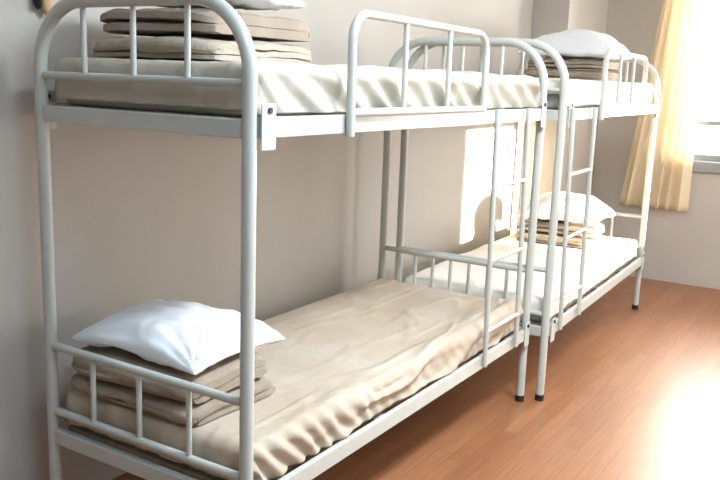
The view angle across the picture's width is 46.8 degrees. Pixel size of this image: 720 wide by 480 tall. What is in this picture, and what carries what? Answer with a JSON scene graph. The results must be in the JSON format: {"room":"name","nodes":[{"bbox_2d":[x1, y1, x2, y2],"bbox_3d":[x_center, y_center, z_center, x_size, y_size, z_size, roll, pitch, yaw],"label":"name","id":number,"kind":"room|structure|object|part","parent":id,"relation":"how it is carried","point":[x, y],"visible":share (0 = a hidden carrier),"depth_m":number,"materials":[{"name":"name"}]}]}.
{"room":"dormitory","nodes":[
{"label":"dormitory","id":0,"kind":"room"},
{"bbox_2d":[0,0,533,479],"bbox_3d":[-0.715,-0.537,3.149,0.150,2.750,8.960,9,13,31],"label":"wall","id":1,"kind":"structure","parent":0,"point":[140,216],"depth_m":3.31,"materials":[{"name":"paint"}]},
{"bbox_2d":[34,0,51,14],"bbox_3d":[-0.960,-0.768,2.513,0.039,0.173,0.058,9,13,31],"label":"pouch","id":2,"kind":"object","parent":1,"relation":"attached to","point":[45,5],"visible":0.88,"depth_m":2.52,"materials":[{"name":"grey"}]},
{"bbox_2d":[111,274,719,479],"bbox_3d":[1.034,1.142,2.308,4.420,0.100,8.960,9,13,31],"label":"floor","id":3,"kind":"structure","parent":0,"point":[630,394],"depth_m":3.84,"materials":[{"name":"brown wood"}]},
{"bbox_2d":[34,0,547,479],"bbox_3d":[-0.074,0.032,3.158,0.866,1.675,2.041,9,13,31],"label":"bunk bed","id":4,"kind":"object","parent":3,"relation":"on","point":[249,127],"visible":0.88,"depth_m":2.44,"materials":[{"name":"white metal"}]},
{"bbox_3d":[-0.394,-0.520,3.269,0.050,0.052,1.966,9,13,31],"label":"rail","id":5,"kind":"part","parent":4,"relation":"part of","materials":[{"name":"white metal"}]},
{"bbox_3d":[-0.429,0.466,3.461,0.050,0.052,1.966,9,13,31],"label":"rail","id":6,"kind":"part","parent":4,"relation":"part of","materials":[{"name":"white metal"}]},
{"bbox_3d":[-0.618,0.168,2.329,0.822,1.663,0.038,9,13,31],"label":"frame","id":7,"kind":"part","parent":4,"relation":"part of","materials":[{"name":"white metal"}]},
{"bbox_2d":[66,99,525,116],"bbox_3d":[-0.060,-0.552,3.049,0.741,0.130,1.912,9,13,31],"label":"mattress","id":8,"kind":"object","parent":4,"relation":"on","point":[195,110],"visible":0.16,"depth_m":2.26,"materials":[{"name":"grey fabric"}]},
{"bbox_2d":[55,57,539,115],"bbox_3d":[-0.050,-0.564,3.044,0.810,0.142,1.967,9,13,31],"label":"sheet","id":9,"kind":"object","parent":8,"relation":"on","point":[293,87],"visible":0.82,"depth_m":2.31,"materials":[{"name":"beige fabric"}]},
{"bbox_2d":[92,36,311,62],"bbox_3d":[-0.474,-0.580,2.541,0.491,0.066,0.547,8,13,30],"label":"folded blanket","id":10,"kind":"object","parent":9,"relation":"on","point":[166,47],"visible":0.74,"depth_m":2.33,"materials":[{"name":"beige fabric"}]},
{"bbox_2d":[100,8,311,41],"bbox_3d":[-0.459,-0.659,2.550,0.477,0.075,0.510,9,13,33],"label":"folded blanket","id":11,"kind":"object","parent":10,"relation":"on","point":[157,22],"visible":0.82,"depth_m":2.39,"materials":[{"name":"beige fabric"}]},
{"bbox_2d":[156,0,305,10],"bbox_3d":[-0.464,-0.760,2.492,0.480,0.136,0.380,8,13,29],"label":"pillow","id":12,"kind":"object","parent":11,"relation":"on","point":[276,5],"visible":0.43,"depth_m":2.46,"materials":[{"name":"white fabric"}]},
{"bbox_3d":[0.267,-0.416,2.861,0.050,0.052,1.966,9,13,31],"label":"rail","id":13,"kind":"part","parent":4,"relation":"part of","materials":[{"name":"white metal"}]},
{"bbox_3d":[0.231,0.570,3.053,0.050,0.052,1.966,9,13,31],"label":"rail","id":14,"kind":"part","parent":4,"relation":"part of","materials":[{"name":"white metal"}]},
{"bbox_3d":[0.218,-0.528,2.683,0.025,0.352,0.925,9,13,31],"label":"guard rail","id":15,"kind":"part","parent":4,"relation":"part of","materials":[{"name":"white metal"}]},
{"bbox_3d":[0.456,-0.117,3.993,0.822,1.663,0.038,9,13,31],"label":"frame","id":16,"kind":"part","parent":4,"relation":"part of","materials":[{"name":"white metal"}]},
{"bbox_3d":[-0.096,0.442,3.242,0.741,0.114,1.912,9,13,31],"label":"mattress","id":17,"kind":"object","parent":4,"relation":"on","visible":0},
{"bbox_2d":[65,279,523,479],"bbox_3d":[-0.090,0.422,3.236,0.809,0.141,1.975,9,13,31],"label":"sheet","id":18,"kind":"object","parent":17,"relation":"on","point":[343,359],"visible":0.75,"depth_m":2.92,"materials":[{"name":"beige fabric"}]},
{"bbox_2d":[71,372,274,425],"bbox_3d":[-0.594,0.443,2.630,0.552,0.057,0.431,9,13,31],"label":"folded blanket","id":19,"kind":"object","parent":18,"relation":"on","point":[170,409],"visible":0.37,"depth_m":2.45,"materials":[{"name":"beige fabric"}]},
{"bbox_2d":[72,345,265,403],"bbox_3d":[-0.607,0.377,2.609,0.536,0.073,0.382,9,13,30],"label":"folded blanket","id":20,"kind":"object","parent":19,"relation":"on","point":[224,375],"visible":0.44,"depth_m":2.47,"materials":[{"name":"beige fabric"}]},
{"bbox_2d":[72,299,284,374],"bbox_3d":[-0.569,0.271,2.631,0.524,0.129,0.416,9,13,31],"label":"pillow","id":21,"kind":"object","parent":20,"relation":"on","point":[189,337],"visible":0.95,"depth_m":2.51,"materials":[{"name":"white fabric"}]},
{"bbox_2d":[395,38,660,400],"bbox_3d":[1.062,-0.255,4.845,0.866,1.675,2.041,8,13,30],"label":"bunk bed","id":22,"kind":"object","parent":3,"relation":"on","point":[548,326],"visible":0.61,"depth_m":4.08,"materials":[{"name":"white metal"}]},
{"bbox_3d":[0.546,-0.116,3.999,0.822,1.663,0.038,8,13,30],"label":"frame","id":23,"kind":"part","parent":22,"relation":"part of","materials":[{"name":"white metal"}]},
{"bbox_2d":[521,261,627,321],"bbox_3d":[1.040,0.154,4.929,0.741,0.114,1.912,8,13,30],"label":"mattress","id":24,"kind":"object","parent":22,"relation":"on","point":[532,317],"visible":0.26,"depth_m":3.97,"materials":[{"name":"beige fabric"}]},
{"bbox_2d":[404,232,637,317],"bbox_3d":[1.036,0.143,4.928,0.783,0.122,1.963,8,13,30],"label":"sheet","id":25,"kind":"object","parent":24,"relation":"on","point":[608,256],"visible":0.68,"depth_m":4.52,"materials":[{"name":"white fabric"}]},
{"bbox_2d":[515,230,605,248],"bbox_3d":[1.298,-0.029,5.392,0.516,0.062,0.399,8,13,30],"label":"folded blanket","id":26,"kind":"object","parent":25,"relation":"on","point":[541,237],"visible":0.4,"depth_m":5.22,"materials":[{"name":"beige fabric"}]},
{"bbox_2d":[517,217,604,236],"bbox_3d":[1.306,-0.098,5.384,0.498,0.065,0.364,8,12,28],"label":"folded blanket","id":27,"kind":"object","parent":26,"relation":"on","point":[542,225],"visible":0.5,"depth_m":5.25,"materials":[{"name":"beige fabric"}]},
{"bbox_2d":[514,191,615,225],"bbox_3d":[1.340,-0.226,5.390,0.520,0.183,0.500,8,13,30],"label":"pillow","id":28,"kind":"object","parent":27,"relation":"on","point":[598,210],"visible":0.77,"depth_m":5.23,"materials":[{"name":"white fabric"}]},
{"bbox_3d":[1.563,-0.409,5.696,0.822,1.663,0.038,8,13,30],"label":"frame","id":29,"kind":"part","parent":22,"relation":"part of","materials":[{"name":"white metal"}]},
{"bbox_3d":[1.374,0.280,4.750,0.050,0.052,1.966,8,13,30],"label":"rail","id":30,"kind":"part","parent":22,"relation":"part of","materials":[{"name":"white metal"}]},
{"bbox_2d":[547,94,648,108],"bbox_3d":[1.076,-0.839,4.735,0.741,0.130,1.912,8,13,30],"label":"mattress","id":31,"kind":"object","parent":22,"relation":"on","point":[552,99],"visible":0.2,"depth_m":3.77,"materials":[{"name":"grey fabric"}]},
{"bbox_2d":[534,77,652,105],"bbox_3d":[1.071,-0.850,4.737,0.784,0.136,1.961,8,13,30],"label":"sheet","id":32,"kind":"object","parent":31,"relation":"on","point":[582,92],"visible":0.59,"depth_m":4.21,"materials":[{"name":"white fabric"}]},
{"bbox_2d":[524,68,621,81],"bbox_3d":[1.336,-1.030,5.191,0.519,0.066,0.482,8,13,30],"label":"folded blanket","id":33,"kind":"object","parent":32,"relation":"on","point":[596,75],"visible":0.66,"depth_m":4.98,"materials":[{"name":"beige fabric"}]},
{"bbox_2d":[528,59,618,69],"bbox_3d":[1.345,-1.097,5.189,0.488,0.055,0.448,9,13,31],"label":"folded blanket","id":34,"kind":"object","parent":33,"relation":"on","point":[549,63],"visible":0.66,"depth_m":5.00,"materials":[{"name":"beige fabric"}]},
{"bbox_2d":[518,29,631,59],"bbox_3d":[1.347,-1.213,5.168,0.580,0.184,0.520,8,13,30],"label":"pillow","id":35,"kind":"object","parent":34,"relation":"on","point":[571,44],"visible":0.7,"depth_m":4.98,"materials":[{"name":"white fabric"}]},
{"bbox_3d":[1.409,-0.706,4.558,0.050,0.052,1.966,8,13,30],"label":"rail","id":36,"kind":"part","parent":22,"relation":"part of","materials":[{"name":"white metal"}]},
{"bbox_3d":[1.434,-0.837,4.493,0.025,0.352,0.933,8,13,30],"label":"guard rail","id":37,"kind":"part","parent":22,"relation":"part of","materials":[{"name":"white metal"}]},
{"bbox_2d":[517,0,607,231],"bbox_3d":[1.544,-1.064,6.272,0.265,2.750,0.890,9,13,31],"label":"wall pillar","id":38,"kind":"structure","parent":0,"point":[549,16],"depth_m":5.99,"materials":[{"name":"paint"}]},
{"bbox_2d":[591,0,719,289],"bbox_3d":[3.512,-0.874,5.660,4.270,2.750,0.150,9,13,31],"label":"wall","id":39,"kind":"structure","parent":0,"point":[681,247],"depth_m":6.42,"materials":[{"name":"paint"}]},
{"bbox_2d":[692,120,719,173],"bbox_3d":[3.402,-1.164,5.629,3.200,1.582,0.237,9,13,31],"label":"window","id":40,"kind":"structure","parent":39,"relation":"in","point":[702,166],"depth_m":6.22,"materials":[{"name":"grey metal"}]},
{"bbox_2d":[619,0,710,210],"bbox_3d":[2.281,-1.157,6.224,0.512,1.858,0.070,9,13,31],"label":"curtain","id":41,"kind":"object","parent":40,"relation":"hanging from","point":[678,54],"visible":0.9,"depth_m":6.22,"materials":[{"name":"beige fabric"}]},
{"bbox_3d":[3.509,-0.415,5.723,2.760,0.084,0.180,9,13,31],"label":"sill","id":42,"kind":"part","parent":40,"relation":"part of","materials":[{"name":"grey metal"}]}
]}

